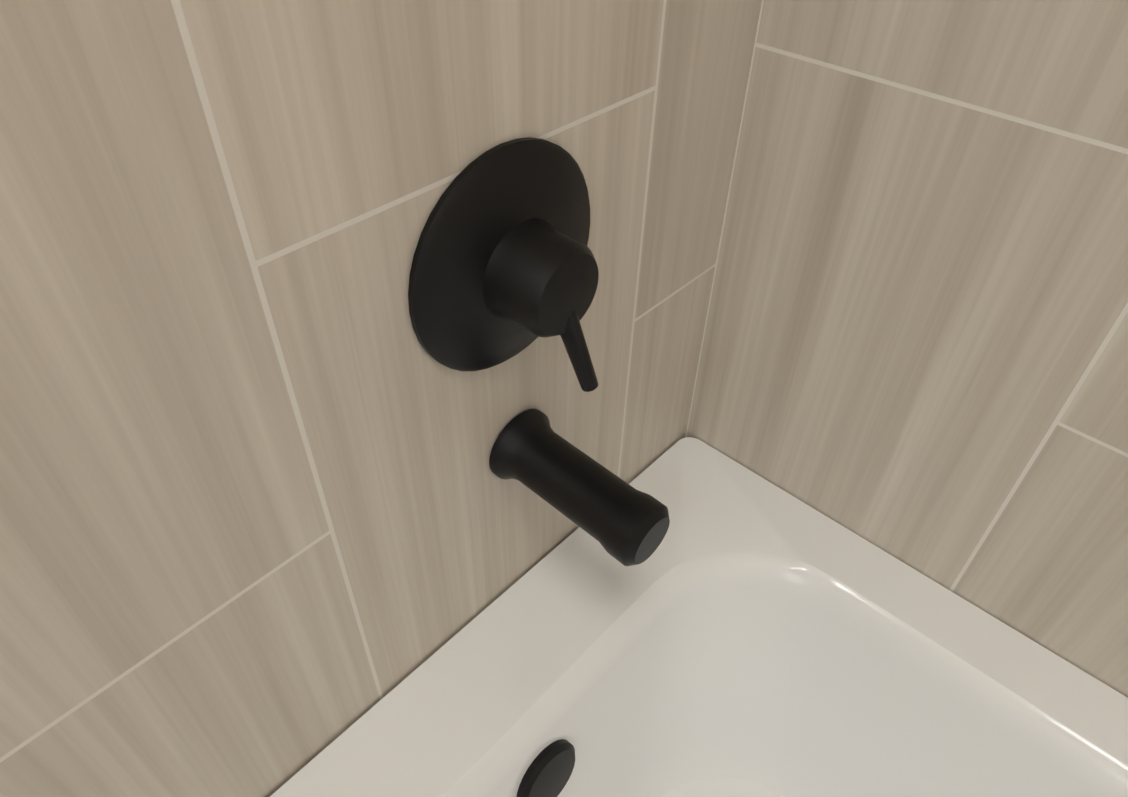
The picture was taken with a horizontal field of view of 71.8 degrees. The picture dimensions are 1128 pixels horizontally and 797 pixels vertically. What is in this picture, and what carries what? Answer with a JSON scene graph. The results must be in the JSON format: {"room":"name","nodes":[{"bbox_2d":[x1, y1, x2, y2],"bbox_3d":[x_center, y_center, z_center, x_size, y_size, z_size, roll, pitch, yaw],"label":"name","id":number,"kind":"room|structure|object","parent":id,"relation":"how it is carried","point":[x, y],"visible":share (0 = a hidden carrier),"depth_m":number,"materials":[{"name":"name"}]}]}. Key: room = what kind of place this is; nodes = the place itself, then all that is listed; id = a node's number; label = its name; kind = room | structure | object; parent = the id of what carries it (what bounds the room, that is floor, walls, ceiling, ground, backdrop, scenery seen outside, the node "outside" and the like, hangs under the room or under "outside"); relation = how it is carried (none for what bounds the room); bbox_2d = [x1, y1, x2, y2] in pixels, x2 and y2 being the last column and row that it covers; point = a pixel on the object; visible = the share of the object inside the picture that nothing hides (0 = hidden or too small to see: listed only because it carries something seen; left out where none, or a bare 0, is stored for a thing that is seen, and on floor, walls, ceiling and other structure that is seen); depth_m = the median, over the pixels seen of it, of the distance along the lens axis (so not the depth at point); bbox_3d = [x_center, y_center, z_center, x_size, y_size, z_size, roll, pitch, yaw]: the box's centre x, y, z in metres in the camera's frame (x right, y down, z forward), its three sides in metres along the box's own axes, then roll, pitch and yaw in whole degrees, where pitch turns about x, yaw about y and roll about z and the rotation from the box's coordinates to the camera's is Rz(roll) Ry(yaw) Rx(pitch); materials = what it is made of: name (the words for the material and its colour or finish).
{"room":"bathroom","nodes":[
{"label":"bathroom","id":0,"kind":"room"},
{"bbox_3d":[-0.364,1.577,-0.210,2.200,0.120,3.820,32,51,29],"label":"floor","id":1,"kind":"structure","parent":0,"visible":0},
{"bbox_2d":[270,437,1127,796],"bbox_3d":[0.441,0.710,0.415,1.532,0.338,0.766,32,51,29],"label":"bathtub","id":2,"kind":"object","parent":1,"relation":"on","point":[742,631],"visible":1,"depth_m":0.73,"materials":[{"name":"white plastic"}]},
{"bbox_3d":[-1.056,0.062,-0.707,0.150,2.757,3.720,32,51,29],"label":"wall","id":3,"kind":"structure","parent":0,"visible":0},
{"bbox_2d":[0,0,761,796],"bbox_3d":[-0.097,-0.381,0.144,0.012,2.290,0.752,32,51,29],"label":"wall tile","id":4,"kind":"structure","parent":3,"relation":"attached to","point":[270,522],"depth_m":0.41,"materials":[{"name":"beige tile"}]},
{"bbox_2d":[408,137,598,391],"bbox_3d":[-0.011,-0.072,0.482,0.072,0.156,0.156,32,51,29],"label":"shower valve","id":5,"kind":"object","parent":4,"relation":"attached to","point":[504,267],"visible":1,"depth_m":0.46,"materials":[{"name":"black metal"}]},
{"bbox_2d":[489,409,669,565],"bbox_3d":[0.013,0.069,0.588,0.137,0.067,0.062,32,51,29],"label":"tub spout","id":6,"kind":"object","parent":4,"relation":"attached to","point":[623,522],"visible":1,"depth_m":0.57,"materials":[{"name":"black metal"}]},
{"bbox_3d":[0.925,-0.320,-0.240,1.950,2.757,0.150,32,51,29],"label":"wall","id":7,"kind":"structure","parent":0,"visible":0},
{"bbox_2d":[685,0,1127,697],"bbox_3d":[0.723,-0.200,-0.031,1.536,2.290,0.012,32,51,29],"label":"wall tile","id":8,"kind":"structure","parent":7,"relation":"attached to","point":[915,346],"depth_m":0.61,"materials":[{"name":"beige tile"}]}
]}

